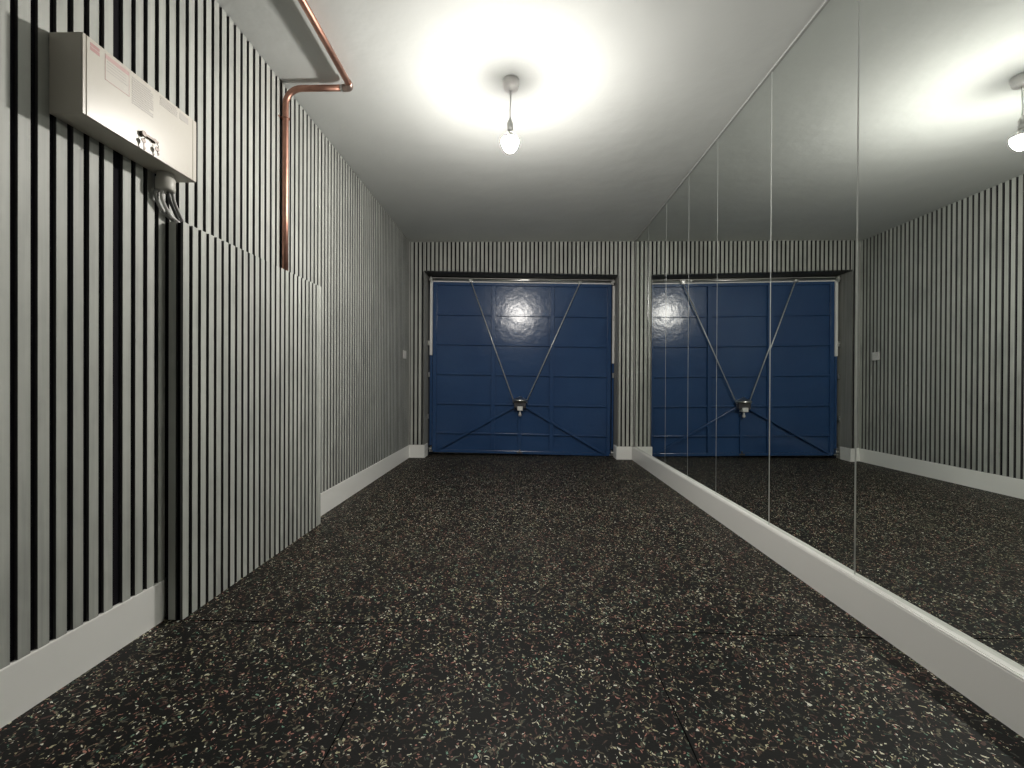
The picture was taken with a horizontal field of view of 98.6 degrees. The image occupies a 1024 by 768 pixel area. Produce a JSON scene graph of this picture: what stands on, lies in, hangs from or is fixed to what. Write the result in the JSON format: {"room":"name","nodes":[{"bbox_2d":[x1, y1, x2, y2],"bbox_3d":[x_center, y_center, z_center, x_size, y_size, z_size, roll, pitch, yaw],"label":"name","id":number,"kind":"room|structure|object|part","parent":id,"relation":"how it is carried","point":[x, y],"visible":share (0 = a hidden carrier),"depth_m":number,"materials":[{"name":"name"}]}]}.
{"room":"garage","nodes":[
{"label":"garage","id":0,"kind":"room"},
{"bbox_2d":[0,0,409,668],"bbox_3d":[-1.315,-0.378,2.064,0.165,2.447,6.665,0,0,1],"label":"wall","id":1,"kind":"structure","parent":0,"point":[83,229],"depth_m":1.43,"materials":[{"name":"grey paint"}]},
{"bbox_3d":[-1.268,-0.446,1.046,0.004,2.300,0.702,0,0,1],"label":"slat panel","id":2,"kind":"part","parent":1,"relation":"part of","materials":[{"name":"black fabric"}]},
{"bbox_2d":[49,32,195,194],"bbox_3d":[-1.193,-0.810,1.395,0.106,0.282,0.415,0,0,1],"label":"box","id":3,"kind":"object","parent":1,"relation":"attached to","point":[91,91],"visible":0.99,"depth_m":1.30,"materials":[{"name":"white metal"}]},
{"bbox_2d":[154,189,173,220],"bbox_3d":[-1.233,-0.562,1.568,0.015,0.220,0.109,0,0,-4],"label":"electrical cable","id":4,"kind":"object","parent":3,"relation":"hanging from","point":[155,190],"visible":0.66,"depth_m":1.53,"materials":[{"name":"grey plastic"}]},
{"bbox_2d":[160,190,179,222],"bbox_3d":[-1.218,-0.562,1.572,0.017,0.220,0.105,0,0,-3],"label":"electrical cable","id":5,"kind":"object","parent":3,"relation":"hanging from","point":[164,204],"visible":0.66,"depth_m":1.55,"materials":[{"name":"white plastic"}]},
{"bbox_2d":[166,192,180,222],"bbox_3d":[-1.211,-0.562,1.585,0.011,0.221,0.111,0,0,-13],"label":"electrical cable","id":6,"kind":"object","parent":3,"relation":"hanging from","point":[167,193],"visible":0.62,"depth_m":1.56,"materials":[{"name":"grey plastic"}]},
{"bbox_2d":[171,194,185,222],"bbox_3d":[-1.208,-0.563,1.602,0.013,0.222,0.113,0,0,-11],"label":"electrical cable","id":7,"kind":"object","parent":3,"relation":"hanging from","point":[172,195],"visible":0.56,"depth_m":1.58,"materials":[{"name":"grey plastic"}]},
{"bbox_3d":[-1.251,-0.448,1.748,0.004,2.300,0.704,0,0,1],"label":"slat panel","id":8,"kind":"part","parent":1,"relation":"part of","materials":[{"name":"white wood"}]},
{"bbox_2d":[0,445,408,728],"bbox_3d":[-1.248,0.775,1.861,0.014,0.144,6.253,0,0,1],"label":"baseboard","id":9,"kind":"structure","parent":1,"relation":"attached to","point":[31,679],"depth_m":1.31,"materials":[{"name":"white wood"}]},
{"bbox_2d":[166,221,320,619],"bbox_3d":[-1.200,0.131,2.119,0.068,1.429,1.079,0,0,1],"label":"wall panel","id":10,"kind":"object","parent":1,"relation":"attached to","point":[244,330],"visible":1,"depth_m":1.86,"materials":[{"name":"grey wood"}]},
{"bbox_3d":[-1.218,0.133,1.595,0.058,1.428,0.012,0,0,1],"label":"panel","id":11,"kind":"part","parent":10,"relation":"part of","materials":[{"name":"black fabric"}]},
{"bbox_3d":[-1.182,0.131,2.119,0.012,1.428,1.055,0,0,1],"label":"panel","id":12,"kind":"part","parent":10,"relation":"part of","materials":[{"name":"black fabric"}]},
{"bbox_3d":[-1.187,0.129,2.641,0.068,1.429,0.036,0,0,1],"label":"post","id":13,"kind":"part","parent":10,"relation":"part of","materials":[{"name":"grey wood"}]},
{"bbox_3d":[-1.234,-0.451,2.451,0.004,2.300,0.703,0,0,1],"label":"slat panel","id":14,"kind":"part","parent":1,"relation":"part of","materials":[{"name":"black fabric"}]},
{"bbox_2d":[278,0,352,270],"bbox_3d":[-1.050,-1.010,0.544,0.391,1.126,3.628,0,0,1],"label":"copper pipe","id":15,"kind":"object","parent":1,"relation":"attached to","point":[347,86],"visible":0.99,"depth_m":2.32,"materials":[{"name":"orange metal"}]},
{"bbox_2d":[0,453,1023,767],"bbox_3d":[0.046,0.882,2.028,2.900,0.061,6.850,0,0,1],"label":"floor","id":16,"kind":"structure","parent":0,"point":[454,610],"depth_m":1.36,"materials":[{"name":"rubber"}]},
{"bbox_2d":[216,0,824,241],"bbox_3d":[0.058,-1.635,2.018,2.900,0.080,6.850,0,0,1],"label":"ceiling","id":17,"kind":"structure","parent":0,"point":[614,104],"depth_m":2.43,"materials":[{"name":"paint"}]},
{"bbox_2d":[501,75,518,152],"bbox_3d":[-0.009,-1.406,2.314,0.092,0.379,0.091,0,0,1],"label":"pendant lamp","id":18,"kind":"object","parent":17,"relation":"hanging from","point":[509,142],"visible":1,"depth_m":2.29,"materials":[{"name":"white glass"}]},
{"bbox_3d":[-0.011,-1.249,2.314,0.091,0.066,0.091,0,0,1],"label":"bulb","id":19,"kind":"part","parent":18,"relation":"part of","materials":[{"name":"white glass"}]},
{"bbox_2d":[409,241,635,453],"bbox_3d":[0.129,-0.383,5.160,2.900,2.447,0.395,0,0,1],"label":"wall","id":20,"kind":"structure","parent":0,"point":[582,260],"depth_m":4.97,"materials":[{"name":"grey paint"}]},
{"bbox_2d":[409,443,427,457],"bbox_3d":[-1.080,0.763,5.068,0.186,0.144,0.167,0,0,1],"label":"baseboard","id":21,"kind":"structure","parent":20,"relation":"attached to","point":[415,451],"depth_m":4.99,"materials":[{"name":"white"}]},
{"bbox_2d":[427,276,614,455],"bbox_3d":[0.097,-0.204,5.134,2.187,2.088,0.218,0,0,1],"label":"door","id":22,"kind":"structure","parent":20,"relation":"in","point":[516,366],"depth_m":5.17,"materials":[{"name":"blue paint"}]},
{"bbox_3d":[-0.911,-0.200,5.189,0.051,2.001,0.025,0,0,1],"label":"frame rail","id":23,"kind":"part","parent":22,"relation":"part of","materials":[{"name":"blue metal"}]},
{"bbox_3d":[-0.229,-0.497,5.143,0.521,1.410,0.012,0,0,3],"label":"lock rod","id":24,"kind":"part","parent":22,"relation":"part of","materials":[{"name":"silver metal"}]},
{"bbox_3d":[0.093,0.282,5.106,0.062,0.049,0.086,0,0,1],"label":"latch handle","id":25,"kind":"part","parent":22,"relation":"part of","materials":[{"name":"white metal"}]},
{"bbox_3d":[0.102,0.802,5.168,1.996,0.065,0.025,0,0,1],"label":"frame rail","id":26,"kind":"part","parent":22,"relation":"part of","materials":[{"name":"blue metal"}]},
{"bbox_3d":[0.117,-1.205,5.167,2.106,0.086,0.035,0,0,1],"label":"header rail","id":27,"kind":"part","parent":22,"relation":"part of","materials":[{"name":"white metal"}]},
{"bbox_3d":[0.117,-1.162,5.160,1.996,0.065,0.025,0,0,1],"label":"frame rail","id":28,"kind":"part","parent":22,"relation":"part of","materials":[{"name":"silver metal"}]},
{"bbox_3d":[0.478,-0.483,5.126,0.629,1.394,0.012,0,0,0],"label":"lock rod","id":29,"kind":"part","parent":22,"relation":"part of","materials":[{"name":"silver metal"}]},
{"bbox_3d":[1.129,-0.160,5.139,0.051,2.001,0.025,0,0,1],"label":"frame rail","id":30,"kind":"part","parent":22,"relation":"part of","materials":[{"name":"blue metal"}]},
{"bbox_2d":[613,445,631,459],"bbox_3d":[1.256,0.774,5.010,0.172,0.144,0.167,0,0,1],"label":"baseboard","id":31,"kind":"structure","parent":20,"relation":"attached to","point":[619,453],"depth_m":4.93,"materials":[{"name":"white paint"}]},
{"bbox_3d":[1.405,-0.365,1.997,0.193,2.447,6.665,0,0,1],"label":"wall","id":32,"kind":"structure","parent":0,"visible":0},
{"bbox_2d":[634,225,648,453],"bbox_3d":[1.371,-0.441,4.665,0.008,2.292,0.511,0,0,1],"label":"mirror panel","id":33,"kind":"object","parent":32,"relation":"attached to","point":[642,243],"visible":1,"depth_m":4.64,"materials":[{"name":"white"}]},
{"bbox_2d":[647,203,666,463],"bbox_3d":[1.358,-0.439,4.134,0.008,2.292,0.546,0,0,1],"label":"mirror panel","id":34,"kind":"object","parent":32,"relation":"attached to","point":[658,226],"visible":1,"depth_m":4.10,"materials":[{"name":"white"}]},
{"bbox_2d":[665,176,688,477],"bbox_3d":[1.344,-0.437,3.596,0.008,2.292,0.523,0,0,1],"label":"mirror panel","id":35,"kind":"object","parent":32,"relation":"attached to","point":[677,232],"visible":1,"depth_m":3.56,"materials":[{"name":"white metal"}]},
{"bbox_2d":[688,139,717,493],"bbox_3d":[1.332,-0.435,3.087,0.008,2.292,0.489,0,0,1],"label":"mirror panel","id":36,"kind":"object","parent":32,"relation":"attached to","point":[703,180],"visible":1,"depth_m":3.06,"materials":[{"name":"white metal"}]},
{"bbox_2d":[635,0,828,241],"bbox_3d":[1.324,-1.586,2.692,0.014,0.010,4.459,0,0,1],"label":"trim","id":37,"kind":"structure","parent":32,"relation":"attached to","point":[825,1],"depth_m":2.40,"materials":[{"name":"grey metal"}]},
{"bbox_2d":[716,72,772,524],"bbox_3d":[1.318,-0.433,2.535,0.008,2.292,0.611,0,0,1],"label":"mirror panel","id":38,"kind":"object","parent":32,"relation":"attached to","point":[745,146],"visible":1,"depth_m":2.47,"materials":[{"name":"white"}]},
{"bbox_2d":[769,0,859,574],"bbox_3d":[1.304,-0.431,1.938,0.008,2.292,0.576,0,0,1],"label":"mirror panel","id":39,"kind":"object","parent":32,"relation":"attached to","point":[814,225],"visible":1,"depth_m":1.87,"materials":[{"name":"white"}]},
{"bbox_2d":[632,447,1023,737],"bbox_3d":[1.281,0.787,1.798,0.034,0.143,6.253,0,0,1],"label":"baseboard","id":40,"kind":"structure","parent":32,"relation":"attached to","point":[996,686],"depth_m":1.49,"materials":[{"name":"white wood"}]},
{"bbox_2d":[856,0,1023,671],"bbox_3d":[1.289,-0.429,1.358,0.009,2.292,0.579,0,0,1],"label":"mirror panel","id":41,"kind":"object","parent":32,"relation":"attached to","point":[940,448],"visible":1,"depth_m":1.32,"materials":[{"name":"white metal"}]}
]}

